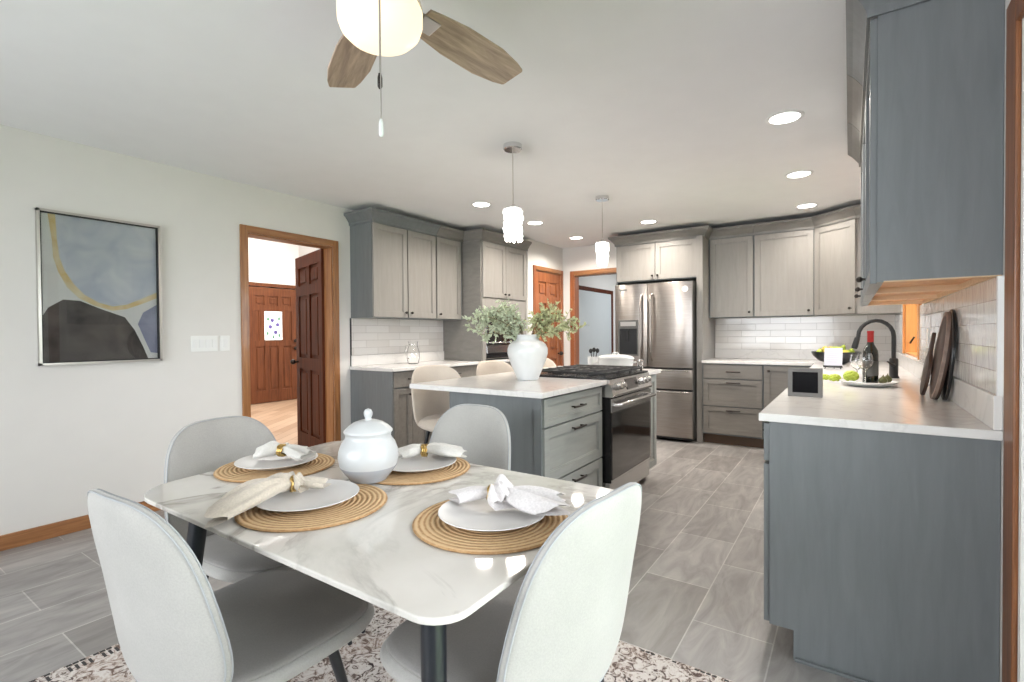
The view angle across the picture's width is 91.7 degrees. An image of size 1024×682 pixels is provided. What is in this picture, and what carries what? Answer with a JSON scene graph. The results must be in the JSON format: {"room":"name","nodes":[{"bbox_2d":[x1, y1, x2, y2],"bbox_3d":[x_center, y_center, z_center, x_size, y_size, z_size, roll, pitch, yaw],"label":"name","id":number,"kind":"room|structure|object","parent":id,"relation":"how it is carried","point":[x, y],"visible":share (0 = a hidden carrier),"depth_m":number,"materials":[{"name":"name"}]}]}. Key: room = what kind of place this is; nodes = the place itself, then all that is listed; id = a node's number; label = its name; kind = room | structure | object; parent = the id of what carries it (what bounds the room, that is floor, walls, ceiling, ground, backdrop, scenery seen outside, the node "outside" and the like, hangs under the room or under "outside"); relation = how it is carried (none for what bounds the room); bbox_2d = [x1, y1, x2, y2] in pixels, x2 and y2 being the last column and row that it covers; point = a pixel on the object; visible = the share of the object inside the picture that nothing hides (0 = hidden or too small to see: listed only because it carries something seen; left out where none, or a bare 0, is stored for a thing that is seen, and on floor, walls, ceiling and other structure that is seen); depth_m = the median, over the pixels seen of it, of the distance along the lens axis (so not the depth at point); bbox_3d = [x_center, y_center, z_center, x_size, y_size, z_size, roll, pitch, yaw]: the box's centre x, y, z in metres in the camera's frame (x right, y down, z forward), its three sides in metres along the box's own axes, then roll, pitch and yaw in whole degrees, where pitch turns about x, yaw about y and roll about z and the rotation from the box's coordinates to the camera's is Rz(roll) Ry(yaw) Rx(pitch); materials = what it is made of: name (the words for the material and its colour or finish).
{"room":"eat-in kitchen","nodes":[
{"label":"eat-in kitchen","id":0,"kind":"room"},
{"bbox_2d":[0,124,465,535],"bbox_3d":[-2.211,-0.041,4.005,0.120,2.440,8.780,0,1,34],"label":"wall","id":1,"kind":"structure","parent":0,"point":[67,432],"depth_m":3.31,"materials":[{"name":"paint"}]},
{"bbox_2d":[0,501,160,550],"bbox_3d":[-3.349,1.169,2.216,0.014,0.088,4.263,0,1,34],"label":"baseboard","id":2,"kind":"structure","parent":1,"relation":"attached to","point":[36,534],"depth_m":3.00,"materials":[{"name":"brown wood"}]},
{"bbox_2d":[35,207,162,365],"bbox_3d":[-2.646,-0.327,3.225,0.034,0.940,0.640,0,1,34],"label":"framed art","id":3,"kind":"object","parent":1,"relation":"attached to","point":[98,279],"visible":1,"depth_m":3.20,"materials":[{"name":"paper"}]},
{"bbox_2d":[191,336,217,351],"bbox_3d":[-2.312,0.020,3.741,0.010,0.117,0.188,0,1,34],"label":"light switch","id":4,"kind":"object","parent":1,"relation":"attached to","point":[198,343],"visible":1,"depth_m":3.74,"materials":[{"name":"plastic"}]},
{"bbox_2d":[220,336,229,350],"bbox_3d":[-2.229,0.017,3.863,0.010,0.117,0.073,0,1,34],"label":"light switch","id":5,"kind":"object","parent":1,"relation":"attached to","point":[224,340],"visible":1,"depth_m":3.86,"materials":[{"name":"plastic"}]},
{"bbox_2d":[239,224,340,442],"bbox_3d":[-1.946,0.117,4.379,0.138,2.108,0.916,0,1,34],"label":"trim","id":6,"kind":"structure","parent":1,"relation":"attached to","point":[331,248],"depth_m":4.67,"materials":[{"name":"brown wood"}]},
{"bbox_2d":[290,249,325,446],"bbox_3d":[-2.040,0.138,5.041,0.200,2.030,0.800,-1,1,-40],"label":"door","id":7,"kind":"structure","parent":1,"relation":"in","point":[309,268],"depth_m":5.00,"materials":[{"name":"brown wood"}]},
{"bbox_2d":[344,207,440,319],"bbox_3d":[-1.185,-0.731,5.048,0.398,1.003,0.930,0,1,34],"label":"upper cabinet","id":8,"kind":"object","parent":1,"relation":"attached to","point":[393,255],"visible":1,"depth_m":4.84,"materials":[{"name":"wood"}]},
{"bbox_2d":[351,318,442,354],"bbox_3d":[-1.194,-0.052,5.386,0.010,0.364,1.318,0,1,34],"label":"tiled wall","id":9,"kind":"structure","parent":1,"relation":"attached to","point":[369,336],"depth_m":5.28,"materials":[{"name":"tile"}]},
{"bbox_2d":[423,225,463,319],"bbox_3d":[-0.794,-0.742,5.623,0.398,1.003,0.450,0,1,34],"label":"upper cabinet","id":10,"kind":"object","parent":1,"relation":"attached to","point":[448,241],"visible":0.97,"depth_m":5.54,"materials":[{"name":"wood"}]},
{"bbox_2d":[248,237,298,289],"bbox_3d":[-5.308,-0.605,7.950,0.120,3.500,6.000,0,1,34],"label":"wall","id":11,"kind":"structure","parent":0,"point":[271,262],"depth_m":9.16,"materials":[{"name":"paint"}]},
{"bbox_2d":[249,282,295,288],"bbox_3d":[-4.401,0.036,9.141,0.035,2.170,1.080,0,1,34],"label":"trim","id":12,"kind":"structure","parent":11,"relation":"attached to","point":[250,283],"depth_m":9.10,"materials":[{"name":"brown wood"}]},
{"bbox_2d":[249,286,296,403],"bbox_3d":[-4.352,0.071,9.108,0.126,2.080,0.930,0,1,34],"label":"door","id":13,"kind":"structure","parent":11,"relation":"in","point":[272,311],"depth_m":9.11,"materials":[{"name":"brown wood"}]},
{"bbox_2d":[298,245,318,256],"bbox_3d":[-1.964,-0.595,5.532,1.190,3.500,0.120,0,1,34],"label":"wall","id":14,"kind":"structure","parent":0,"point":[303,250],"depth_m":5.73,"materials":[{"name":"paint"}]},
{"bbox_2d":[0,399,856,681],"bbox_3d":[-1.312,1.201,5.444,9.555,0.100,12.190,0,1,34],"label":"floor","id":15,"kind":"structure","parent":0,"point":[695,599],"depth_m":2.44,"materials":[{"name":"tile"}]},
{"bbox_2d":[29,604,732,681],"bbox_3d":[-0.407,1.196,1.514,2.410,0.009,1.687,0,1,34],"label":"area rug","id":16,"kind":"object","parent":15,"relation":"on","point":[361,661],"visible":0.18,"depth_m":1.82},
{"bbox_2d":[87,489,374,681],"bbox_3d":[-0.689,0.758,1.283,0.512,0.885,0.592,0,1,31],"label":"dining chair","id":17,"kind":"object","parent":16,"relation":"on","point":[170,623],"visible":0.97,"depth_m":1.05,"materials":[{"name":"fabric"}]},
{"bbox_2d":[164,416,351,645],"bbox_3d":[-0.939,0.751,1.870,0.592,0.885,0.512,0,1,28],"label":"dining chair","id":18,"kind":"object","parent":16,"relation":"on","point":[203,446],"visible":0.35,"depth_m":1.85,"materials":[{"name":"fabric"}]},
{"bbox_2d":[144,441,613,681],"bbox_3d":[-0.435,0.820,1.505,1.345,0.748,0.810,0,1,34],"label":"dining table","id":19,"kind":"object","parent":16,"relation":"on","point":[377,558],"visible":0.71,"depth_m":1.07,"materials":[{"name":"stone"}]},
{"bbox_2d":[213,453,334,482],"bbox_3d":[-0.831,0.441,1.759,0.386,0.006,0.386,0,1,34],"label":"placemat","id":20,"kind":"object","parent":19,"relation":"on","point":[229,472],"visible":0.52,"depth_m":1.68,"materials":[{"name":"wicker"}]},
{"bbox_2d":[234,453,317,469],"bbox_3d":[-0.833,0.427,1.765,0.270,0.020,0.270,0,1,34],"label":"dinner plate","id":21,"kind":"object","parent":20,"relation":"on","point":[275,462],"visible":0.8,"depth_m":1.75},
{"bbox_2d":[253,441,315,459],"bbox_3d":[-0.818,0.388,1.796,0.226,0.051,0.127,0,1,8],"label":"napkin","id":22,"kind":"object","parent":21,"relation":"on","point":[295,451],"visible":0.92,"depth_m":1.76,"materials":[{"name":"white fabric"}]},
{"bbox_2d":[234,483,387,532],"bbox_3d":[-0.539,0.445,1.361,0.386,0.006,0.386,0,1,34],"label":"placemat","id":23,"kind":"object","parent":19,"relation":"on","point":[369,499],"visible":0.51,"depth_m":1.26,"materials":[{"name":"wicker"}]},
{"bbox_2d":[256,479,358,511],"bbox_3d":[-0.562,0.431,1.372,0.270,0.020,0.270,0,1,34],"label":"dinner plate","id":24,"kind":"object","parent":23,"relation":"on","point":[339,491],"visible":0.72,"depth_m":1.37,"materials":[{"name":"ceramic"}]},
{"bbox_2d":[204,471,330,527],"bbox_3d":[-0.684,0.409,1.358,0.208,0.082,0.331,0,1,34],"label":"napkin","id":25,"kind":"object","parent":24,"relation":"on","point":[247,495],"visible":0.98,"depth_m":1.29,"materials":[{"name":"fabric"}]},
{"bbox_2d":[338,408,398,483],"bbox_3d":[-0.455,0.325,1.577,0.186,0.224,0.186,0,1,34],"label":"tureen","id":26,"kind":"object","parent":19,"relation":"on","point":[368,453],"visible":1,"depth_m":1.51,"materials":[{"name":"grey ceramic"}]},
{"bbox_2d":[375,457,469,484],"bbox_3d":[-0.338,0.438,1.720,0.386,0.006,0.386,0,1,34],"label":"placemat","id":27,"kind":"object","parent":19,"relation":"on","point":[461,466],"visible":0.32,"depth_m":1.61,"materials":[{"name":"wicker"}]},
{"bbox_2d":[393,453,456,472],"bbox_3d":[-0.328,0.424,1.725,0.270,0.020,0.270,0,1,34],"label":"dinner plate","id":28,"kind":"object","parent":27,"relation":"on","point":[415,464],"visible":0.7,"depth_m":1.73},
{"bbox_2d":[398,443,466,458],"bbox_3d":[-0.289,0.387,1.792,0.260,0.045,0.133,0,1,0],"label":"napkin","id":29,"kind":"object","parent":28,"relation":"on","point":[442,449],"visible":0.87,"depth_m":1.75,"materials":[{"name":"white fabric"}]},
{"bbox_2d":[412,500,567,554],"bbox_3d":[-0.051,0.443,1.234,0.386,0.006,0.386,0,1,34],"label":"placemat","id":30,"kind":"object","parent":19,"relation":"on","point":[427,525],"visible":0.39,"depth_m":1.13,"materials":[{"name":"wicker"}]},
{"bbox_2d":[438,498,543,530],"bbox_3d":[-0.048,0.429,1.238,0.270,0.020,0.270,0,1,34],"label":"dinner plate","id":31,"kind":"object","parent":30,"relation":"on","point":[477,515],"visible":0.77,"depth_m":1.22,"materials":[{"name":"ceramic"}]},
{"bbox_2d":[449,474,569,515],"bbox_3d":[-0.013,0.380,1.259,0.311,0.070,0.148,0,1,1],"label":"napkin","id":32,"kind":"object","parent":31,"relation":"on","point":[533,500],"visible":1,"depth_m":1.24,"materials":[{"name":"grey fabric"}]},
{"bbox_2d":[362,404,510,632],"bbox_3d":[-0.310,0.743,2.096,0.512,0.885,0.592,0,1,34],"label":"dining chair","id":33,"kind":"object","parent":16,"relation":"on","point":[483,431],"visible":0.27,"depth_m":2.27,"materials":[{"name":"plastic"}]},
{"bbox_2d":[380,482,641,681],"bbox_3d":[0.001,0.753,1.219,0.592,0.885,0.512,0,1,40],"label":"dining chair","id":34,"kind":"object","parent":16,"relation":"on","point":[563,622],"visible":0.88,"depth_m":1.01,"materials":[{"name":"fabric"}]},
{"bbox_2d":[350,370,429,447],"bbox_3d":[-1.175,0.717,4.870,0.622,0.883,0.490,0,1,34],"label":"base cabinet","id":35,"kind":"object","parent":15,"relation":"on","point":[388,395],"visible":0.42,"depth_m":4.65,"materials":[{"name":"wood"}]},
{"bbox_2d":[349,351,509,371],"bbox_3d":[-0.680,0.192,5.607,0.608,0.136,2.302,0,1,34],"label":"countertop","id":36,"kind":"structure","parent":35,"relation":"on","point":[395,362],"depth_m":5.12,"materials":[{"name":"stone"}]},
{"bbox_2d":[405,341,419,363],"bbox_3d":[-1.048,0.121,5.198,0.166,0.235,0.136,-1,1,-22],"label":"glass pitcher","id":37,"kind":"object","parent":36,"relation":"on","point":[413,354],"visible":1,"depth_m":5.15,"materials":[{"name":"white"}]},
{"bbox_2d":[443,228,531,360],"bbox_3d":[-0.305,-0.518,6.109,0.663,1.472,1.027,0,1,34],"label":"oven tower","id":38,"kind":"object","parent":36,"relation":"on","point":[493,268],"visible":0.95,"depth_m":5.76,"materials":[{"name":"grey wood"}]},
{"bbox_2d":[486,310,513,358],"bbox_3d":[-0.303,-0.080,6.040,0.508,0.570,0.570,0,1,34],"label":"microwave","id":39,"kind":"object","parent":38,"relation":"in","point":[499,348],"visible":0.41,"depth_m":5.85,"materials":[{"name":"silver metal"}]},
{"bbox_2d":[411,365,460,443],"bbox_3d":[-0.429,0.674,3.334,0.444,1.007,0.444,-1,1,-43],"label":"bar stool","id":40,"kind":"object","parent":15,"relation":"on","point":[429,406],"visible":0.48,"depth_m":3.39,"materials":[{"name":"fabric"}]},
{"bbox_2d":[430,365,475,438],"bbox_3d":[-0.825,0.707,5.384,0.622,0.883,0.745,0,1,34],"label":"base cabinet","id":41,"kind":"object","parent":15,"relation":"on","point":[467,370],"visible":0.07,"depth_m":5.37,"materials":[{"name":"wood"}]},
{"bbox_2d":[476,360,513,375],"bbox_3d":[-0.041,0.662,3.905,0.444,1.007,0.444,-1,1,-43],"label":"bar stool","id":42,"kind":"object","parent":15,"relation":"on","point":[490,366],"visible":0.08,"depth_m":4.04,"materials":[{"name":"fabric"}]},
{"bbox_2d":[449,386,601,486],"bbox_3d":[0.436,0.724,3.551,0.676,0.883,1.881,0,1,34],"label":"kitchen island","id":43,"kind":"object","parent":15,"relation":"on","point":[559,436],"visible":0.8,"depth_m":2.79,"materials":[{"name":"wood"}]},
{"bbox_2d":[410,366,660,398],"bbox_3d":[0.304,0.266,3.632,0.960,0.030,1.940,0,1,34],"label":"island countertop","id":44,"kind":"structure","parent":43,"relation":"on","point":[506,383],"depth_m":3.00,"materials":[{"name":"stone"}]},
{"bbox_2d":[507,334,547,380],"bbox_3d":[0.104,0.107,3.305,0.268,0.300,0.268,0,1,34],"label":"vase","id":45,"kind":"object","parent":44,"relation":"on","point":[527,355],"visible":0.99,"depth_m":3.21,"materials":[{"name":"white ceramic"}]},
{"bbox_2d":[465,320,512,342],"bbox_3d":[-0.120,-0.064,3.320,0.414,0.174,0.140,0,1,3],"label":"leafy branch","id":46,"kind":"object","parent":45,"relation":"in","point":[468,325],"visible":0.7,"depth_m":3.32,"materials":[{"name":"green plant"}]},
{"bbox_2d":[461,306,519,334],"bbox_3d":[-0.123,-0.118,3.280,0.422,0.234,0.146,-1,1,-17],"label":"leafy branch","id":47,"kind":"object","parent":45,"relation":"in","point":[477,313],"visible":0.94,"depth_m":3.26,"materials":[{"name":"green plant"}]},
{"bbox_2d":[470,324,518,343],"bbox_3d":[-0.087,-0.044,3.254,0.369,0.134,0.144,-1,1,-18],"label":"leafy branch","id":48,"kind":"object","parent":45,"relation":"in","point":[485,336],"visible":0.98,"depth_m":3.25,"materials":[{"name":"green plant"}]},
{"bbox_2d":[467,312,523,335],"bbox_3d":[-0.112,-0.112,3.360,0.408,0.220,0.132,0,1,17],"label":"leafy branch","id":49,"kind":"object","parent":45,"relation":"in","point":[491,319],"visible":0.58,"depth_m":3.35,"materials":[{"name":"green plant"}]},
{"bbox_2d":[486,303,522,334],"bbox_3d":[-0.049,-0.127,3.306,0.218,0.250,0.188,0,1,34],"label":"leafy branch","id":50,"kind":"object","parent":45,"relation":"in","point":[501,305],"visible":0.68,"depth_m":3.28,"materials":[{"name":"green plant"}]},
{"bbox_2d":[495,298,523,330],"bbox_3d":[-0.007,-0.149,3.362,0.221,0.290,0.151,0,1,34],"label":"leafy branch","id":51,"kind":"object","parent":45,"relation":"in","point":[498,300],"visible":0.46,"depth_m":3.37,"materials":[{"name":"green plant"}]},
{"bbox_2d":[497,307,531,334],"bbox_3d":[0.009,-0.114,3.247,0.188,0.223,0.202,0,1,34],"label":"leafy branch","id":52,"kind":"object","parent":45,"relation":"in","point":[508,316],"visible":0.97,"depth_m":3.25,"materials":[{"name":"green plant"}]},
{"bbox_2d":[525,298,560,334],"bbox_3d":[0.207,-0.143,3.272,0.229,0.278,0.166,0,1,34],"label":"leafy branch","id":53,"kind":"object","parent":45,"relation":"in","point":[546,311],"visible":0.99,"depth_m":3.26,"materials":[{"name":"green plant"}]},
{"bbox_2d":[524,301,563,334],"bbox_3d":[0.213,-0.137,3.322,0.272,0.264,0.143,0,1,2],"label":"leafy branch","id":54,"kind":"object","parent":45,"relation":"in","point":[551,307],"visible":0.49,"depth_m":3.30,"materials":[{"name":"green plant"}]},
{"bbox_2d":[537,321,576,341],"bbox_3d":[0.271,-0.063,3.242,0.315,0.142,0.141,0,1,34],"label":"leafy branch","id":55,"kind":"object","parent":45,"relation":"in","point":[558,328],"visible":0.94,"depth_m":3.24,"materials":[{"name":"green plant"}]},
{"bbox_2d":[534,308,579,336],"bbox_3d":[0.287,-0.113,3.309,0.334,0.217,0.157,0,1,7],"label":"leafy branch","id":56,"kind":"object","parent":45,"relation":"in","point":[557,319],"visible":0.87,"depth_m":3.28,"materials":[{"name":"green plant"}]},
{"bbox_2d":[534,318,589,337],"bbox_3d":[0.321,-0.087,3.322,0.409,0.165,0.123,-1,1,-16],"label":"leafy branch","id":57,"kind":"object","parent":45,"relation":"in","point":[569,320],"visible":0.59,"depth_m":3.32,"materials":[{"name":"green plant"}]},
{"bbox_2d":[595,352,636,365],"bbox_3d":[0.877,0.167,4.208,0.355,0.144,0.202,0,1,34],"label":"casserole dish","id":58,"kind":"object","parent":44,"relation":"on","point":[615,358],"visible":0.84,"depth_m":4.12,"materials":[{"name":"white ceramic"}]},
{"bbox_2d":[539,364,655,489],"bbox_3d":[0.612,0.682,3.721,0.732,0.960,0.768,0,1,34],"label":"gas range","id":59,"kind":"object","parent":15,"relation":"on","point":[626,396],"visible":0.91,"depth_m":3.47,"materials":[{"name":"silver metal"}]},
{"bbox_2d":[540,370,647,379],"bbox_3d":[0.575,0.241,3.738,0.650,0.012,0.768,0,1,34],"label":"cooktop","id":60,"kind":"object","parent":59,"relation":"in","point":[627,374],"depth_m":3.47,"materials":[{"name":"black metal"}]},
{"bbox_2d":[649,374,656,468],"bbox_3d":[0.879,0.712,4.196,0.660,0.883,0.305,0,1,34],"label":"kitchen island","id":61,"kind":"object","parent":15,"relation":"on","point":[653,460],"visible":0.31,"depth_m":4.11,"materials":[{"name":"wood"}]},
{"bbox_2d":[615,281,696,440],"bbox_3d":[1.769,0.211,5.930,0.890,1.760,0.770,0,1,34],"label":"refrigerator","id":62,"kind":"object","parent":15,"relation":"on","point":[656,323],"visible":0.67,"depth_m":5.58,"materials":[{"name":"silver metal"}]},
{"bbox_2d":[608,225,714,442],"bbox_3d":[1.846,-0.075,6.029,1.175,2.388,0.628,0,1,34],"label":"tall cabinet","id":63,"kind":"object","parent":15,"relation":"on","point":[675,255],"visible":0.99,"depth_m":5.71,"materials":[{"name":"wood"}]},
{"bbox_2d":[702,363,763,447],"bbox_3d":[2.511,0.680,5.550,0.603,0.883,0.696,0,1,34],"label":"base cabinet","id":64,"kind":"object","parent":15,"relation":"on","point":[732,394],"visible":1,"depth_m":5.30,"materials":[{"name":"wood"}]},
{"bbox_2d":[764,365,810,421],"bbox_3d":[2.960,0.681,5.247,0.475,0.883,0.693,0,1,34],"label":"base cabinet","id":65,"kind":"object","parent":15,"relation":"on","point":[775,376],"visible":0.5,"depth_m":5.07,"materials":[{"name":"wood"}]},
{"bbox_2d":[763,421,1000,681],"bbox_3d":[1.387,0.740,1.979,0.694,0.883,0.632,0,1,34],"label":"base cabinet","id":66,"kind":"object","parent":15,"relation":"on","point":[882,548],"visible":0.98,"depth_m":1.69,"materials":[{"name":"wood"}]},
{"bbox_2d":[702,349,1002,440],"bbox_3d":[1.969,0.199,3.752,1.726,0.136,4.263,0,1,34],"label":"countertop","id":67,"kind":"structure","parent":66,"relation":"on","point":[969,410],"depth_m":1.99,"materials":[{"name":"stone"}]},
{"bbox_2d":[788,368,822,397],"bbox_3d":[1.370,0.193,2.325,0.140,0.134,0.062,0,1,30],"label":"frame","id":68,"kind":"object","parent":67,"relation":"on","point":[802,382],"visible":1,"depth_m":2.31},
{"bbox_2d":[823,348,842,368],"bbox_3d":[2.599,0.141,4.022,0.132,0.169,0.096,0,1,40],"label":"card","id":69,"kind":"object","parent":67,"relation":"on","point":[832,356],"visible":1,"depth_m":4.01,"materials":[{"name":"paper"}]},
{"bbox_2d":[811,351,861,363],"bbox_3d":[3.030,0.157,4.655,0.400,0.117,0.400,0,1,34],"label":"fruit bowl","id":70,"kind":"object","parent":67,"relation":"on","point":[846,356],"visible":0.34,"depth_m":4.55,"materials":[{"name":"black metal"}]},
{"bbox_2d":[850,354,859,372],"bbox_3d":[2.054,0.165,2.961,0.072,0.166,0.072,0,1,34],"label":"wine glass","id":71,"kind":"object","parent":67,"relation":"on","point":[853,359],"visible":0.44,"depth_m":2.95,"materials":[{"name":"clear"}]},
{"bbox_2d":[840,379,898,386],"bbox_3d":[1.995,0.237,2.785,0.272,0.028,0.272,0,1,34],"label":"serving plate","id":72,"kind":"object","parent":67,"relation":"on","point":[858,382],"visible":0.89,"depth_m":2.71,"materials":[{"name":"white ceramic"}]},
{"bbox_2d":[843,370,858,380],"bbox_3d":[1.906,0.195,2.796,0.077,0.060,0.077,0,1,34],"label":"artichoke","id":73,"kind":"object","parent":72,"relation":"on","point":[848,375],"visible":1,"depth_m":2.77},
{"bbox_2d":[857,353,872,382],"bbox_3d":[1.949,0.155,2.747,0.076,0.175,0.076,0,1,34],"label":"wine glass","id":74,"kind":"object","parent":72,"relation":"on","point":[864,360],"visible":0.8,"depth_m":2.72,"materials":[{"name":"clear"}]},
{"bbox_2d":[862,331,878,382],"bbox_3d":[2.013,0.092,2.793,0.075,0.299,0.075,0,1,34],"label":"wine bottle","id":75,"kind":"object","parent":72,"relation":"on","point":[872,374],"visible":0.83,"depth_m":2.77,"materials":[{"name":"black glass"}]},
{"bbox_2d":[851,319,898,377],"bbox_3d":[2.384,0.047,3.266,0.258,0.387,0.119,0,1,34],"label":"faucet","id":76,"kind":"object","parent":67,"relation":"on","point":[893,361],"visible":0.98,"depth_m":3.23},
{"bbox_2d":[920,332,935,394],"bbox_3d":[1.975,0.109,2.360,0.057,0.299,0.170,0,1,34],"label":"cutting board","id":77,"kind":"object","parent":67,"relation":"on","point":[926,372],"visible":1,"depth_m":2.33,"materials":[{"name":"brown wood"}]},
{"bbox_2d":[929,312,950,398],"bbox_3d":[1.909,0.066,2.211,0.074,0.391,0.271,0,1,33],"label":"cutting board","id":78,"kind":"object","parent":67,"relation":"on","point":[941,357],"visible":0.91,"depth_m":2.16,"materials":[{"name":"brown wood"}]},
{"bbox_2d":[941,309,956,399],"bbox_3d":[1.901,0.061,2.167,0.038,0.398,0.270,0,1,34],"label":"cutting board","id":79,"kind":"object","parent":67,"relation":"on","point":[946,389],"visible":0.61,"depth_m":2.08,"materials":[{"name":"brown wood"}]},
{"bbox_2d":[0,0,876,248],"bbox_3d":[-0.233,-1.308,2.708,4.605,0.100,8.660,0,1,34],"label":"ceiling","id":80,"kind":"structure","parent":0,"point":[658,108],"depth_m":2.64,"materials":[{"name":"paint"}]},
{"bbox_2d":[327,0,521,137],"bbox_3d":[-0.345,-0.886,1.457,1.165,0.704,1.152,0,1,34],"label":"ceiling fan","id":81,"kind":"object","parent":80,"relation":"hanging from","point":[370,29],"visible":1,"depth_m":1.59,"materials":[{"name":"brown wood"}]},
{"bbox_2d":[503,141,523,242],"bbox_3d":[0.005,-0.955,3.218,0.134,0.624,0.138,0,1,34],"label":"pendant light","id":82,"kind":"object","parent":80,"relation":"hanging from","point":[514,213],"visible":1,"depth_m":3.19,"materials":[{"name":"glass"}]},
{"bbox_2d":[595,195,609,266],"bbox_3d":[0.808,-0.978,4.450,0.128,0.624,0.125,-1,1,-17],"label":"pendant light","id":83,"kind":"object","parent":80,"relation":"hanging from","point":[602,253],"visible":1,"depth_m":4.42,"materials":[{"name":"glass"}]},
{"bbox_2d":[765,109,804,124],"bbox_3d":[1.550,-1.268,2.828,0.196,0.008,0.196,0,1,34],"label":"recessed light","id":84,"kind":"object","parent":80,"relation":"in","point":[787,116],"visible":1,"depth_m":2.82,"materials":[{"name":"white"}]},
{"bbox_2d":[784,170,813,177],"bbox_3d":[2.219,-1.288,3.848,0.196,0.008,0.196,0,1,34],"label":"recessed light","id":85,"kind":"object","parent":80,"relation":"in","point":[801,173],"visible":1,"depth_m":3.84,"materials":[{"name":"white"}]},
{"bbox_2d":[495,239,616,358],"bbox_3d":[1.140,-0.128,8.295,0.600,2.440,4.195,0,1,34],"label":"wall","id":86,"kind":"structure","parent":0,"point":[538,253],"depth_m":6.82,"materials":[{"name":"paint"}]},
{"bbox_2d":[533,265,563,365],"bbox_3d":[0.469,0.060,6.847,0.118,2.115,0.800,0,1,34],"label":"trim","id":87,"kind":"structure","parent":86,"relation":"attached to","point":[535,267],"depth_m":6.95,"materials":[{"name":"brown wood"}]},
{"bbox_2d":[536,271,562,365],"bbox_3d":[0.482,0.090,6.839,0.200,2.035,0.660,0,1,34],"label":"door","id":88,"kind":"structure","parent":86,"relation":"in","point":[547,285],"depth_m":6.87,"materials":[{"name":"brown wood"}]},
{"bbox_2d":[579,290,610,364],"bbox_3d":[1.316,0.150,7.948,0.079,1.870,1.420,0,1,34],"label":"door","id":89,"kind":"structure","parent":86,"relation":"in","point":[594,307],"depth_m":7.98,"materials":[{"name":"grey paint"}]},
{"bbox_2d":[579,285,612,353],"bbox_3d":[1.291,0.123,7.952,0.034,1.945,1.600,0,1,34],"label":"trim","id":90,"kind":"structure","parent":86,"relation":"attached to","point":[585,288],"depth_m":8.49,"materials":[{"name":"brown wood"}]},
{"bbox_2d":[563,243,858,365],"bbox_3d":[2.177,-0.107,6.258,4.605,2.440,0.120,0,1,34],"label":"wall","id":91,"kind":"structure","parent":0,"point":[580,258],"depth_m":7.05,"materials":[{"name":"paint"}]},
{"bbox_2d":[570,268,615,364],"bbox_3d":[1.247,0.061,6.882,0.915,2.100,0.138,0,1,34],"label":"trim","id":92,"kind":"structure","parent":91,"relation":"attached to","point":[574,275],"depth_m":7.06,"materials":[{"name":"brown wood"}]},
{"bbox_2d":[709,224,757,318],"bbox_3d":[2.524,-0.767,5.681,0.471,1.003,0.418,0,1,34],"label":"upper cabinet","id":93,"kind":"object","parent":91,"relation":"attached to","point":[731,249],"visible":0.99,"depth_m":5.56,"materials":[{"name":"wood"}]},
{"bbox_2d":[753,217,814,317],"bbox_3d":[2.954,-0.766,5.389,0.565,1.003,0.418,0,1,34],"label":"upper cabinet","id":94,"kind":"object","parent":91,"relation":"attached to","point":[783,249],"visible":0.99,"depth_m":5.27,"materials":[{"name":"wood"}]},
{"bbox_2d":[715,315,894,350],"bbox_3d":[3.165,-0.085,5.508,1.728,0.364,0.010,0,1,34],"label":"tiled wall","id":95,"kind":"structure","parent":91,"relation":"attached to","point":[816,332],"depth_m":5.50,"materials":[{"name":"tile"}]},
{"bbox_2d":[901,0,1023,681],"bbox_3d":[1.514,-0.032,1.401,0.160,2.440,8.660,0,1,34],"label":"wall","id":96,"kind":"structure","parent":0,"point":[1007,2],"depth_m":1.50,"materials":[{"name":"paint"}]},
{"bbox_2d":[811,204,900,315],"bbox_3d":[3.376,-0.763,4.917,0.712,1.003,0.724,0,1,34],"label":"upper cabinet","id":97,"kind":"object","parent":96,"relation":"attached to","point":[837,233],"visible":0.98,"depth_m":4.85,"materials":[{"name":"grey wood"}]},
{"bbox_2d":[847,122,938,305],"bbox_3d":[2.185,-0.723,2.885,0.398,1.006,0.610,0,1,34],"label":"upper cabinet","id":98,"kind":"object","parent":96,"relation":"attached to","point":[855,144],"visible":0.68,"depth_m":3.02,"materials":[{"name":"wood"}]},
{"bbox_2d":[847,75,959,300],"bbox_3d":[1.839,-0.713,2.376,0.398,1.006,0.610,0,1,34],"label":"upper cabinet","id":99,"kind":"object","parent":96,"relation":"attached to","point":[856,98],"visible":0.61,"depth_m":2.52,"materials":[{"name":"wood"}]},
{"bbox_2d":[902,304,921,359],"bbox_3d":[3.038,-0.398,3.684,0.148,1.025,1.190,0,1,34],"label":"window","id":100,"kind":"structure","parent":96,"relation":"in","point":[910,313],"depth_m":4.13,"materials":[{"name":"brown wood"}]},
{"bbox_2d":[846,0,1004,294],"bbox_3d":[1.474,-0.702,1.839,0.398,1.006,0.680,0,1,34],"label":"upper cabinet","id":101,"kind":"object","parent":96,"relation":"attached to","point":[933,86],"visible":1,"depth_m":1.60,"materials":[{"name":"wood"}]},
{"bbox_2d":[895,277,996,394],"bbox_3d":[2.682,-0.050,3.272,0.012,0.364,4.229,0,1,34],"label":"tiled wall","id":102,"kind":"structure","parent":96,"relation":"attached to","point":[974,306],"depth_m":1.88,"materials":[{"name":"tile"}]},
{"bbox_2d":[996,276,1003,429],"bbox_3d":[1.489,0.037,1.518,0.014,0.470,0.014,0,1,34],"label":"trim","id":103,"kind":"structure","parent":96,"relation":"attached to","point":[1000,279],"depth_m":1.51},
{"bbox_2d":[1002,0,1023,681],"bbox_3d":[0.860,0.130,0.592,0.013,2.150,2.082,0,1,34],"label":"trim","id":104,"kind":"structure","parent":96,"relation":"attached to","point":[1014,12],"depth_m":1.38,"materials":[{"name":"red wood"}]},
{"bbox_2d":[1019,19,1023,681],"bbox_3d":[1.411,0.160,1.340,0.057,2.060,0.011,0,1,34],"label":"trim","id":105,"kind":"structure","parent":96,"relation":"attached to","point":[1021,548],"depth_m":1.35,"materials":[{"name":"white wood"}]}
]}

